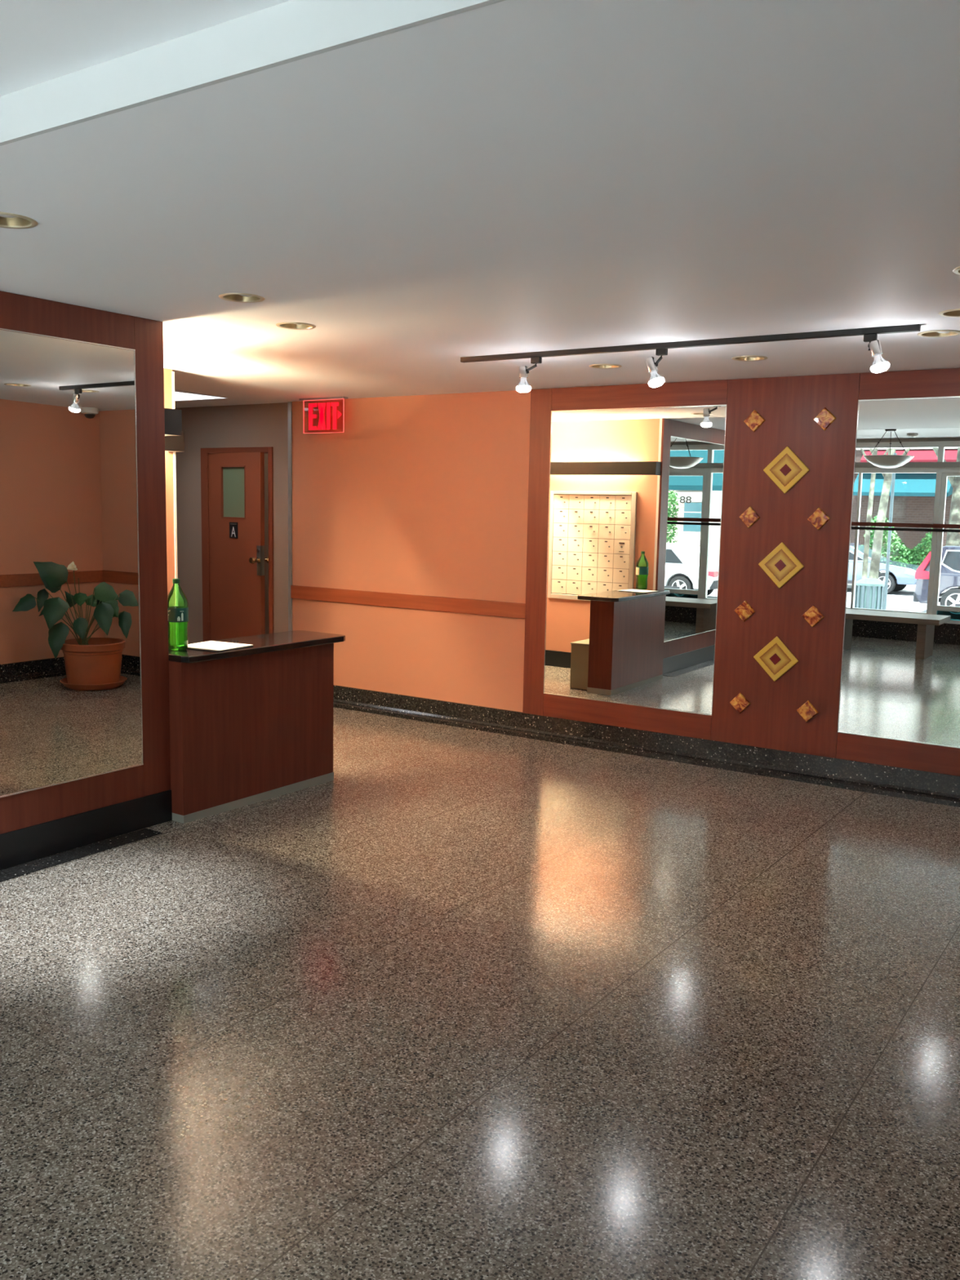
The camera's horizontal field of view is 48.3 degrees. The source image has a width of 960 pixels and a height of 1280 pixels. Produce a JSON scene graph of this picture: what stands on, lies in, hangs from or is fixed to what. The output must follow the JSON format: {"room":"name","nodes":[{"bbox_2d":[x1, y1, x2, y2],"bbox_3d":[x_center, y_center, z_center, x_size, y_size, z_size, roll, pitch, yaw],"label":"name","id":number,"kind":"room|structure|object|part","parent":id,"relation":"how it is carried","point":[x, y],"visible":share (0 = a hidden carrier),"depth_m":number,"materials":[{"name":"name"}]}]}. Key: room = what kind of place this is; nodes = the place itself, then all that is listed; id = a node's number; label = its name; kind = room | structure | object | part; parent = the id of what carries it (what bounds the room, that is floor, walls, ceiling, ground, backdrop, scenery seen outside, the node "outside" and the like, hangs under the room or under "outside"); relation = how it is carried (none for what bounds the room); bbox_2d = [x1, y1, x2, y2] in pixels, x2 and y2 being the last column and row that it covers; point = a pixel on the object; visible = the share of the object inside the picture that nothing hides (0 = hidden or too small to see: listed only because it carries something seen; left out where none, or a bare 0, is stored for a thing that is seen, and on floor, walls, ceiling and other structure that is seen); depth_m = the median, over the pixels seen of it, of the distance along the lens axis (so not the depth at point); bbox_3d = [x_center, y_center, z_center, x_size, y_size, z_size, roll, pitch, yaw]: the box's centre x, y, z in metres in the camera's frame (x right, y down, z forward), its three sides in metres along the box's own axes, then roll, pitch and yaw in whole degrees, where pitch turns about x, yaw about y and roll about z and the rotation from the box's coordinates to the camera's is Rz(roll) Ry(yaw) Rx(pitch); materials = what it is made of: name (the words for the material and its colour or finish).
{"room":"building lobby","nodes":[
{"label":"building lobby","id":0,"kind":"room"},
{"bbox_2d":[0,0,290,96],"bbox_3d":[-1.223,-1.262,0.656,6.050,0.450,3.173,6,9,33],"label":"ceiling","id":1,"kind":"structure","parent":0,"point":[42,41],"depth_m":2.12,"materials":[{"name":"white paint"}]},
{"bbox_2d":[164,368,176,645],"bbox_3d":[-3.387,-0.533,6.715,2.110,2.800,1.930,6,9,33],"label":"wall","id":2,"kind":"structure","parent":0,"point":[167,372],"depth_m":6.86,"materials":[{"name":"beige paint"}]},
{"bbox_2d":[164,431,184,452],"bbox_3d":[-2.183,-1.210,6.378,0.139,0.125,0.950,6,9,33],"label":"wall sconce","id":3,"kind":"object","parent":2,"relation":"attached to","point":[172,443],"visible":0.21,"depth_m":6.68,"materials":[{"name":"black"}]},
{"bbox_2d":[171,371,178,644],"bbox_3d":[-1.982,-0.513,6.942,0.036,2.400,0.016,6,9,33],"label":"trim","id":4,"kind":"structure","parent":2,"relation":"attached to","point":[173,372],"depth_m":6.90,"materials":[{"name":"white paint"}]},
{"bbox_2d":[174,402,288,644],"bbox_3d":[-2.542,-0.862,9.452,2.643,2.800,0.150,6,9,33],"label":"wall","id":5,"kind":"structure","parent":0,"point":[266,424],"depth_m":9.04,"materials":[{"name":"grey paint"}]},
{"bbox_2d":[200,446,273,641],"bbox_3d":[-2.059,-0.596,9.057,0.845,2.038,0.314,6,9,33],"label":"door","id":6,"kind":"structure","parent":5,"relation":"in","point":[233,478],"depth_m":8.99,"materials":[{"name":"brown paint"}]},
{"bbox_3d":[-2.054,-1.238,8.963,0.305,0.415,0.010,7,9,39],"label":"glass pane","id":7,"kind":"part","parent":6,"relation":"part of","materials":[{"name":"green glass"}]},
{"bbox_3d":[-1.849,-0.653,8.771,0.059,0.058,0.086,6,9,33],"label":"knob","id":8,"kind":"part","parent":6,"relation":"part of","materials":[{"name":"gold metal"}]},
{"bbox_3d":[-1.809,-0.655,8.814,0.053,0.245,0.040,6,9,33],"label":"lock plate","id":9,"kind":"part","parent":6,"relation":"part of","materials":[{"name":"silver metal"}]},
{"bbox_2d":[264,453,268,634],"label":"door frame","id":10,"kind":"structure","parent":5,"relation":"attached to","point":[266,502],"depth_m":10.50,"materials":[{"name":"brown paint"}]},
{"bbox_2d":[288,401,292,631],"bbox_3d":[-1.517,-0.705,8.650,0.035,2.390,0.062,6,9,33],"label":"trim","id":11,"kind":"structure","parent":5,"relation":"attached to","point":[290,403],"depth_m":8.58,"materials":[{"name":"grey metal"}]},
{"bbox_2d":[292,390,530,711],"bbox_3d":[1.250,-0.472,6.968,6.457,2.800,0.300,6,9,33],"label":"wall","id":12,"kind":"structure","parent":0,"point":[416,495],"depth_m":7.91,"materials":[{"name":"orange paint"}]},
{"bbox_2d":[290,585,525,618],"bbox_3d":[1.097,-0.119,6.918,6.317,0.107,0.018,6,9,33],"label":"trim","id":13,"kind":"structure","parent":12,"relation":"attached to","point":[474,606],"depth_m":7.97,"materials":[{"name":"brown wood"}]},
{"bbox_2d":[333,684,959,807],"bbox_3d":[1.063,0.687,6.993,6.317,0.187,0.082,6,9,33],"label":"baseboard","id":14,"kind":"structure","parent":12,"relation":"attached to","point":[887,780],"depth_m":6.88,"materials":[{"name":"black stone"}]},
{"bbox_2d":[522,368,959,776],"bbox_3d":[1.806,-0.439,6.400,3.563,2.225,0.021,6,9,33],"label":"wall panel","id":15,"kind":"object","parent":12,"relation":"attached to","point":[788,406],"visible":1,"depth_m":6.43,"materials":[{"name":"brown wood"}]},
{"bbox_2d":[542,404,726,715],"bbox_3d":[0.973,-0.530,6.952,1.227,1.919,0.024,6,9,33],"label":"wall mirror","id":16,"kind":"object","parent":15,"relation":"attached to","point":[634,521],"visible":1,"depth_m":6.93,"materials":[{"name":"clear glass"}]},
{"bbox_2d":[729,692,750,713],"bbox_3d":[1.605,0.390,6.609,0.131,0.131,0.014,6,9,33],"label":"tile","id":17,"kind":"structure","parent":15,"relation":"attached to","point":[740,702],"depth_m":6.60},
{"bbox_2d":[734,600,755,622],"bbox_3d":[1.616,-0.176,6.537,0.132,0.132,0.014,6,9,33],"label":"tile","id":18,"kind":"structure","parent":15,"relation":"attached to","point":[744,611],"depth_m":6.53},
{"bbox_2d":[738,506,759,528],"bbox_3d":[1.628,-0.742,6.466,0.132,0.132,0.014,7,9,33],"label":"tile","id":19,"kind":"structure","parent":15,"relation":"attached to","point":[749,516],"depth_m":6.46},
{"bbox_2d":[743,409,764,431],"bbox_3d":[1.639,-1.310,6.394,0.132,0.132,0.014,5,8,34],"label":"tile","id":20,"kind":"structure","parent":15,"relation":"attached to","point":[754,420],"depth_m":6.39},
{"bbox_2d":[753,636,798,681],"bbox_3d":[1.784,0.115,6.456,0.275,0.275,0.015,6,9,33],"label":"diamond tile","id":21,"kind":"structure","parent":15,"relation":"attached to","point":[775,658],"depth_m":6.45,"materials":[{"name":"yellow tile"}]},
{"bbox_2d":[758,542,804,588],"bbox_3d":[1.795,-0.446,6.385,0.275,0.275,0.015,6,9,33],"label":"diamond tile","id":22,"kind":"structure","parent":15,"relation":"attached to","point":[780,565],"depth_m":6.38,"materials":[{"name":"yellow tile"}]},
{"bbox_2d":[763,446,808,493],"bbox_3d":[1.807,-1.003,6.315,0.275,0.275,0.015,6,9,33],"label":"diamond tile","id":23,"kind":"structure","parent":15,"relation":"attached to","point":[786,469],"depth_m":6.31,"materials":[{"name":"yellow tile"}]},
{"bbox_2d":[796,700,818,721],"bbox_3d":[1.951,0.426,6.379,0.132,0.132,0.014,6,9,33],"label":"tile","id":24,"kind":"structure","parent":15,"relation":"attached to","point":[807,711],"depth_m":6.37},
{"bbox_2d":[801,604,824,626],"bbox_3d":[1.963,-0.140,6.308,0.132,0.132,0.014,5,8,34],"label":"tile","id":25,"kind":"structure","parent":15,"relation":"attached to","point":[812,615],"depth_m":6.30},
{"bbox_2d":[807,507,830,529],"bbox_3d":[1.974,-0.706,6.236,0.131,0.131,0.014,6,9,33],"label":"tile","id":26,"kind":"structure","parent":15,"relation":"attached to","point":[818,518],"depth_m":6.23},
{"bbox_2d":[813,407,835,430],"bbox_3d":[1.985,-1.274,6.164,0.131,0.131,0.014,6,9,33],"label":"tile","id":27,"kind":"structure","parent":15,"relation":"attached to","point":[824,418],"depth_m":6.16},
{"bbox_2d":[837,395,959,748],"bbox_3d":[2.639,-0.357,5.847,1.227,1.919,0.024,6,9,33],"label":"wall mirror","id":28,"kind":"object","parent":15,"relation":"attached to","point":[900,673],"visible":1,"depth_m":6.01,"materials":[{"name":"clear glass"}]},
{"bbox_2d":[0,706,959,1279],"bbox_3d":[-1.268,1.140,4.778,10.250,0.350,9.020,6,9,33],"label":"floor","id":29,"kind":"structure","parent":0,"point":[455,1003],"depth_m":3.22,"materials":[{"name":"stone"}]},
{"bbox_2d":[0,828,162,882],"bbox_3d":[-2.182,1.017,4.200,0.123,0.002,2.231,6,9,33],"label":"trim","id":30,"kind":"structure","parent":29,"relation":"on","point":[28,868],"depth_m":4.75,"materials":[{"name":"black stone"}]},
{"bbox_2d":[168,630,345,823],"bbox_3d":[-1.238,0.427,5.758,0.387,0.839,1.166,6,9,33],"label":"reception desk","id":31,"kind":"object","parent":29,"relation":"on","point":[254,724],"visible":0.86,"depth_m":5.58,"materials":[{"name":"brown wood"}]},
{"bbox_2d":[167,578,188,650],"bbox_3d":[-1.514,-0.128,5.340,0.115,0.355,0.116,6,9,33],"label":"soda bottle","id":32,"kind":"object","parent":31,"relation":"on","point":[175,614],"visible":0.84,"depth_m":5.34,"materials":[{"name":"green"}]},
{"bbox_2d":[176,640,253,652],"bbox_3d":[-1.358,0.032,5.486,0.296,0.007,0.278,5,8,26],"label":"paper stack","id":33,"kind":"object","parent":31,"relation":"on","point":[210,646],"visible":1,"depth_m":5.47,"materials":[{"name":"white paper"}]},
{"bbox_2d":[168,630,345,662],"bbox_3d":[-1.230,0.027,5.708,0.387,0.033,1.165,6,9,33],"label":"countertop","id":34,"kind":"structure","parent":31,"relation":"on","point":[275,642],"depth_m":5.69,"materials":[{"name":"black"}]},
{"bbox_2d":[0,0,959,408],"bbox_3d":[-0.364,-1.810,5.679,10.250,0.587,6.176,6,9,33],"label":"ceiling","id":35,"kind":"structure","parent":0,"point":[507,176],"depth_m":2.92,"materials":[{"name":"white paint"}]},
{"bbox_2d":[0,212,37,228],"bbox_3d":[-1.426,-1.315,3.202,0.186,0.117,0.186,-3,8,-30],"label":"recessed light","id":36,"kind":"object","parent":35,"relation":"in","point":[9,220],"visible":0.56,"depth_m":3.27,"materials":[{"name":"gold metal"}]},
{"bbox_2d":[174,389,227,400],"bbox_3d":[-2.436,-2.134,8.299,0.768,0.483,0.558,6,9,33],"label":"panel light","id":37,"kind":"object","parent":35,"relation":"attached to","point":[180,395],"visible":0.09,"depth_m":8.53,"materials":[{"name":"white plastic"}]},
{"bbox_2d":[218,293,265,302],"bbox_3d":[-0.971,-1.451,4.358,0.186,0.117,0.186,5,8,27],"label":"recessed light","id":38,"kind":"object","parent":35,"relation":"in","point":[235,297],"visible":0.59,"depth_m":4.42,"materials":[{"name":"gold metal"}]},
{"bbox_2d":[0,0,505,146],"bbox_3d":[-0.191,-1.120,1.890,5.670,0.101,0.014,6,9,33],"label":"ceiling beam","id":39,"kind":"structure","parent":35,"relation":"attached to","point":[292,30],"depth_m":2.10,"materials":[{"name":"grey paint"}]},
{"bbox_2d":[275,322,315,329],"bbox_3d":[-0.864,-1.530,5.016,0.186,0.117,0.186,-4,9,-33],"label":"recessed light","id":40,"kind":"object","parent":35,"relation":"in","point":[295,326],"visible":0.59,"depth_m":5.08,"materials":[{"name":"gold metal"}]},
{"bbox_2d":[299,396,347,433],"bbox_3d":[-1.197,-1.718,8.176,0.447,0.266,0.060,6,9,33],"label":"exit sign","id":41,"kind":"object","parent":35,"relation":"hanging from","point":[322,425],"visible":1,"depth_m":8.17,"materials":[{"name":"red plastic"}]},
{"bbox_3d":[-1.195,-1.842,8.160,0.447,0.016,0.060,6,9,33],"label":"ceiling plate","id":42,"kind":"part","parent":41,"relation":"part of","materials":[{"name":"grey metal"}]},
{"bbox_2d":[589,364,622,368],"bbox_3d":[0.716,-1.616,6.091,0.186,0.117,0.186,-4,9,-35],"label":"recessed light","id":43,"kind":"object","parent":35,"relation":"in","point":[593,366],"visible":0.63,"depth_m":6.15,"materials":[{"name":"gold metal"}]},
{"bbox_2d":[460,324,920,362],"bbox_3d":[0.903,-1.457,5.298,2.415,0.027,0.034,6,9,33],"label":"track","id":44,"kind":"object","parent":35,"relation":"attached to","point":[915,327],"visible":1,"depth_m":5.16,"materials":[{"name":"black metal"}]},
{"bbox_2d":[515,356,542,392],"bbox_3d":[0.261,-1.420,5.735,0.143,0.181,0.082,6,9,33],"label":"track spotlight","id":45,"kind":"object","parent":44,"relation":"attached to","point":[523,386],"visible":1,"depth_m":5.73,"materials":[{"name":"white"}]},
{"bbox_2d":[519,365,528,377],"bbox_3d":[0.234,-1.440,5.751,0.051,0.061,0.049,6,9,33],"label":"socket","id":46,"kind":"object","parent":45,"relation":"attached to","point":[523,370],"depth_m":5.73,"materials":[{"name":"silver metal"}]},
{"bbox_3d":[0.235,-1.389,5.756,0.075,0.050,0.075,6,9,33],"label":"bulb","id":47,"kind":"part","parent":45,"relation":"part of","materials":[{"name":"grey glass"}]},
{"bbox_3d":[0.277,-1.452,5.721,0.069,0.054,0.015,6,9,33],"label":"arm","id":48,"kind":"part","parent":45,"relation":"part of","materials":[{"name":"black metal"}]},
{"bbox_2d":[645,347,667,387],"bbox_3d":[0.875,-1.354,5.328,0.112,0.187,0.082,6,9,33],"label":"track spotlight","id":49,"kind":"object","parent":44,"relation":"attached to","point":[655,380],"visible":1,"depth_m":5.31,"materials":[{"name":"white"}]},
{"bbox_2d":[645,356,657,373],"bbox_3d":[0.857,-1.373,5.338,0.067,0.080,0.049,6,9,33],"label":"socket","id":50,"kind":"object","parent":49,"relation":"attached to","point":[651,365],"depth_m":5.32,"materials":[{"name":"silver metal"}]},
{"bbox_3d":[0.877,-1.315,5.331,0.071,0.063,0.075,6,9,33],"label":"bulb","id":51,"kind":"part","parent":49,"relation":"part of","materials":[{"name":"grey glass"}]},
{"bbox_3d":[0.889,-1.387,5.315,0.043,0.056,0.015,6,9,33],"label":"arm","id":52,"kind":"part","parent":49,"relation":"part of","materials":[{"name":"black metal"}]},
{"bbox_2d":[863,333,889,373],"bbox_3d":[1.758,-1.270,4.742,0.116,0.170,0.082,6,9,33],"label":"track spotlight","id":53,"kind":"object","parent":44,"relation":"attached to","point":[879,364],"visible":1,"depth_m":4.72,"materials":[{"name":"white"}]},
{"bbox_2d":[868,339,883,356],"bbox_3d":[1.755,-1.293,4.742,0.062,0.070,0.049,6,9,33],"label":"socket","id":54,"kind":"object","parent":53,"relation":"attached to","point":[874,345],"depth_m":4.72,"materials":[{"name":"silver metal"}]},
{"bbox_3d":[1.771,-1.239,4.737,0.072,0.061,0.075,6,9,33],"label":"bulb","id":55,"kind":"part","parent":53,"relation":"part of","materials":[{"name":"grey glass"}]},
{"bbox_2d":[731,355,767,360],"bbox_3d":[1.428,-1.546,5.654,0.186,0.117,0.186,5,8,28],"label":"recessed light","id":56,"kind":"object","parent":35,"relation":"in","point":[739,357],"visible":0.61,"depth_m":5.71,"materials":[{"name":"gold metal"}]},
{"bbox_2d":[917,329,959,337],"bbox_3d":[2.071,-1.434,4.809,0.186,0.117,0.186,1,7,-4],"label":"recessed light","id":57,"kind":"object","parent":35,"relation":"in","point":[940,333],"visible":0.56,"depth_m":4.85,"materials":[{"name":"gold metal"}]},
{"bbox_2d":[938,308,959,317],"bbox_3d":[1.961,-1.382,4.331,0.186,0.117,0.186,-4,9,-37],"label":"recessed light","id":58,"kind":"object","parent":35,"relation":"in","point":[955,313],"visible":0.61,"depth_m":4.41,"materials":[{"name":"gold metal"}]},
{"bbox_2d":[952,266,959,275],"bbox_3d":[1.684,-1.296,3.572,0.186,0.117,0.186,8,10,44],"label":"recessed light","id":59,"kind":"object","parent":35,"relation":"in","point":[957,270],"visible":0.97,"depth_m":3.61,"materials":[{"name":"grey"}]},
{"bbox_3d":[-3.501,-0.173,3.440,1.369,2.900,5.030,6,9,33],"label":"wall","id":60,"kind":"structure","parent":0,"visible":0},
{"bbox_2d":[0,290,172,870],"bbox_3d":[-2.179,-0.187,4.163,0.026,2.398,2.398,6,9,33],"label":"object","id":61,"kind":"object","parent":60,"relation":"attached to","point":[47,821],"visible":1,"depth_m":4.97,"materials":[{"name":"brown wood"}]},
{"bbox_2d":[0,328,143,797],"bbox_3d":[-2.168,-0.270,4.168,0.022,1.938,2.034,6,9,33],"label":"wall mirror","id":62,"kind":"object","parent":61,"relation":"attached to","point":[71,686],"visible":1,"depth_m":4.68,"materials":[{"name":"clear mirror"}]},
{"bbox_3d":[-2.201,0.926,4.303,0.026,0.154,2.398,6,9,33],"label":"board","id":63,"kind":"part","parent":61,"relation":"part of","materials":[{"name":"black"}]},
{"bbox_2d":[164,408,182,435],"bbox_3d":[-1.984,-1.094,5.441,1.230,0.122,0.129,6,9,33],"label":"wall sconce","id":64,"kind":"object","parent":60,"relation":"attached to","point":[173,417],"visible":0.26,"depth_m":5.11,"materials":[{"name":"black"}]}
]}

